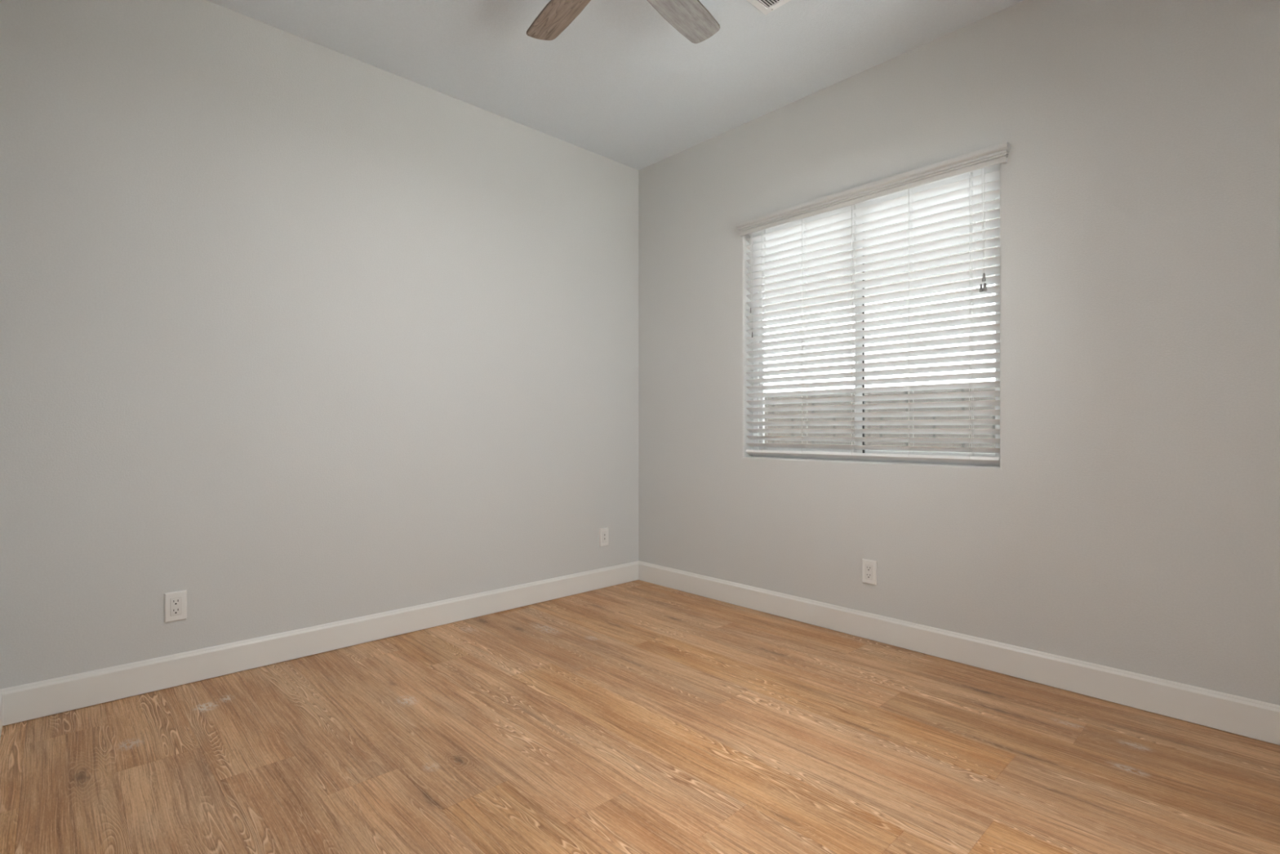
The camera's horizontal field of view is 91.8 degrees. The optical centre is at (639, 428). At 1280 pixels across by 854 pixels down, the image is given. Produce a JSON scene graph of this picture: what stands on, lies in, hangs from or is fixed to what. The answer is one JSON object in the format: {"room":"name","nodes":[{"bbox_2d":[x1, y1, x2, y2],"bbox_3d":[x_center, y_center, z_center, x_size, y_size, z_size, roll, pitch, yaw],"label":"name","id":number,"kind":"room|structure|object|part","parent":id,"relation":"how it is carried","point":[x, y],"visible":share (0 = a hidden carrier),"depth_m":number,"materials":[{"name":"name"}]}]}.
{"room":"empty bedroom","nodes":[
{"label":"empty bedroom","id":0,"kind":"room"},
{"bbox_2d":[0,0,638,688],"bbox_3d":[-1.765,-0.285,2.576,4.720,2.890,0.120,0,0,-43],"label":"wall","id":1,"kind":"structure","parent":0,"point":[296,332],"depth_m":2.67,"materials":[{"name":"paint"}]},
{"bbox_2d":[164,589,186,622],"bbox_3d":[-1.821,0.697,2.433,0.072,0.115,0.010,0,0,-43],"label":"wall outlet","id":2,"kind":"object","parent":1,"relation":"attached to","point":[175,602],"visible":1,"depth_m":2.43,"materials":[{"name":"white plastic"}]},
{"bbox_2d":[170,596,181,615],"bbox_3d":[-1.819,0.697,2.431,0.033,0.067,0.003,0,0,-43],"label":"receptacle","id":3,"kind":"object","parent":2,"relation":"attached to","point":[175,602],"depth_m":2.43,"materials":[{"name":"white plastic"}]},
{"bbox_2d":[0,560,638,725],"bbox_3d":[-1.090,0.946,3.123,2.986,0.122,0.014,0,0,-43],"label":"baseboard","id":4,"kind":"structure","parent":1,"relation":"attached to","point":[24,702],"depth_m":2.65,"materials":[{"name":"white wood"}]},
{"bbox_2d":[599,527,608,546],"bbox_3d":[-0.228,0.688,3.942,0.072,0.115,0.010,0,0,-43],"label":"jack plate","id":5,"kind":"object","parent":1,"relation":"attached to","point":[603,532],"visible":1,"depth_m":3.93,"materials":[{"name":"white plastic"}]},
{"bbox_2d":[206,0,1023,169],"bbox_3d":[-0.492,-1.805,1.344,4.875,0.150,3.660,0,0,-43],"label":"ceiling","id":6,"kind":"structure","parent":0,"point":[620,83],"depth_m":2.86,"materials":[{"name":"paint"}]},
{"bbox_2d":[526,0,719,43],"bbox_3d":[-0.072,-1.583,2.001,1.094,0.294,1.089,0,0,-43],"label":"ceiling fan","id":7,"kind":"object","parent":6,"relation":"hanging from","point":[691,18],"visible":1,"depth_m":2.31,"materials":[{"name":"brown wood"}]},
{"bbox_3d":[-0.264,-1.532,2.245,0.137,0.006,0.472,-11,7,-35],"label":"blade","id":8,"kind":"part","parent":7,"relation":"part of","materials":[{"name":"brown wood"}]},
{"bbox_3d":[0.131,-1.532,2.240,0.137,0.006,0.472,-12,-7,36],"label":"blade","id":9,"kind":"part","parent":7,"relation":"part of","materials":[{"name":"brown wood"}]},
{"bbox_2d":[746,0,791,14],"bbox_3d":[0.517,-1.726,2.340,0.355,0.008,0.355,0,0,-43],"label":"ceiling vent","id":10,"kind":"object","parent":6,"relation":"in","point":[766,6],"visible":1,"depth_m":2.52,"materials":[{"name":"white metal"}]},
{"bbox_2d":[0,579,1279,853],"bbox_3d":[-0.492,1.085,1.344,4.875,0.150,3.660,0,0,-43],"label":"floor","id":11,"kind":"structure","parent":0,"point":[635,717],"depth_m":1.89,"materials":[{"name":"brown wood"}]},
{"bbox_2d":[638,0,1279,705],"bbox_3d":[1.222,-0.360,2.966,0.155,3.040,3.660,0,0,-43],"label":"wall","id":12,"kind":"structure","parent":0,"point":[1128,518],"depth_m":2.41,"materials":[{"name":"paint"}]},
{"bbox_2d":[862,558,876,585],"bbox_3d":[1.099,0.687,2.976,0.010,0.115,0.072,0,0,-43],"label":"wall outlet","id":13,"kind":"object","parent":12,"relation":"attached to","point":[868,566],"visible":1,"depth_m":2.97,"materials":[{"name":"white plastic"}]},
{"bbox_2d":[865,564,871,579],"bbox_3d":[1.097,0.687,2.973,0.003,0.067,0.033,0,0,-43],"label":"receptacle","id":14,"kind":"object","parent":13,"relation":"attached to","point":[868,567],"depth_m":2.97,"materials":[{"name":"white plastic"}]},
{"bbox_2d":[753,178,999,466],"bbox_3d":[1.125,-0.489,3.130,0.060,1.296,1.310,0,0,-43],"label":"window","id":15,"kind":"structure","parent":12,"relation":"in","point":[997,407],"depth_m":3.12,"materials":[{"name":"white plastic"}]},
{"bbox_3d":[0.904,-0.489,3.346,0.020,1.236,0.633,0,0,-43],"label":"sash","id":16,"kind":"part","parent":15,"relation":"part of","materials":[{"name":"white plastic"}]},
{"bbox_2d":[735,142,1010,465],"bbox_3d":[1.053,-0.503,3.047,0.109,1.315,1.376,0,0,-43],"label":"window blind","id":17,"kind":"object","parent":15,"relation":"attached to","point":[982,166],"visible":0.98,"depth_m":2.96,"materials":[{"name":"white plastic"}]},
{"bbox_3d":[0.630,-0.835,3.491,0.012,0.585,0.012,0,0,-43],"label":"tilt cord","id":18,"kind":"part","parent":17,"relation":"part of","materials":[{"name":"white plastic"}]},
{"bbox_3d":[0.696,-0.497,3.466,0.050,1.259,0.009,0,0,-43],"label":"ladder cord","id":19,"kind":"part","parent":17,"relation":"part of","materials":[{"name":"white fabric"}]},
{"bbox_3d":[0.871,-0.497,3.281,0.050,1.259,0.009,0,0,-43],"label":"ladder cord","id":20,"kind":"part","parent":17,"relation":"part of","materials":[{"name":"white fabric"}]},
{"bbox_3d":[1.063,-0.497,3.078,0.050,1.259,0.009,0,0,-43],"label":"ladder cord","id":21,"kind":"part","parent":17,"relation":"part of","materials":[{"name":"white fabric"}]},
{"bbox_3d":[1.066,0.137,3.074,0.050,0.035,1.302,0,0,-43],"label":"rail","id":22,"kind":"part","parent":17,"relation":"part of","materials":[{"name":"white plastic"}]},
{"bbox_3d":[1.256,-0.497,2.874,0.050,1.259,0.009,0,0,-43],"label":"ladder cord","id":23,"kind":"part","parent":17,"relation":"part of","materials":[{"name":"white fabric"}]},
{"bbox_3d":[1.435,-0.497,2.684,0.050,1.259,0.009,0,0,-43],"label":"ladder cord","id":24,"kind":"part","parent":17,"relation":"part of","materials":[{"name":"white fabric"}]},
{"bbox_3d":[1.452,-0.868,2.623,0.012,0.518,0.015,0,0,-43],"label":"lift cord","id":25,"kind":"part","parent":17,"relation":"part of","materials":[{"name":"white fabric"}]},
{"bbox_3d":[1.341,-0.489,2.919,0.020,1.236,0.648,0,0,-43],"label":"sash","id":26,"kind":"part","parent":15,"relation":"part of","materials":[{"name":"white plastic"}]},
{"bbox_2d":[638,560,1279,745],"bbox_3d":[1.160,0.946,2.908,0.014,0.122,3.420,0,0,-43],"label":"baseboard","id":27,"kind":"structure","parent":12,"relation":"attached to","point":[1236,714],"depth_m":2.52,"materials":[{"name":"white wood"}]},
{"bbox_3d":[-1.045,-0.360,0.820,0.115,2.740,3.420,0,0,-43],"label":"wall","id":28,"kind":"structure","parent":0,"visible":0},
{"bbox_2d":[0,693,2,737],"bbox_3d":[-1.404,0.946,1.293,0.014,0.122,2.240,0,0,-43],"label":"baseboard","id":29,"kind":"structure","parent":28,"relation":"attached to","point":[1,695],"depth_m":2.05,"materials":[{"name":"white wood"}]},
{"label":"outside","id":30,"kind":"structure","parent":0,"visible":0},
{"bbox_3d":[5.857,1.285,9.707,15.845,0.150,28.000,0,0,-43],"label":"ground","id":31,"kind":"structure","parent":30,"visible":0},
{"bbox_2d":[764,386,995,453],"bbox_3d":[1.406,0.450,5.495,0.220,1.520,24.000,0,0,-43],"label":"fence","id":32,"kind":"object","parent":31,"relation":"on","point":[983,398],"visible":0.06,"depth_m":4.77,"materials":[{"name":"concrete"}]},
{"bbox_2d":[764,183,995,313],"bbox_3d":[3.622,-0.751,7.591,3.720,3.922,24.000,0,0,-43],"label":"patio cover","id":33,"kind":"object","parent":31,"relation":"on","point":[980,184],"visible":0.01,"depth_m":8.37,"materials":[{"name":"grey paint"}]}
]}

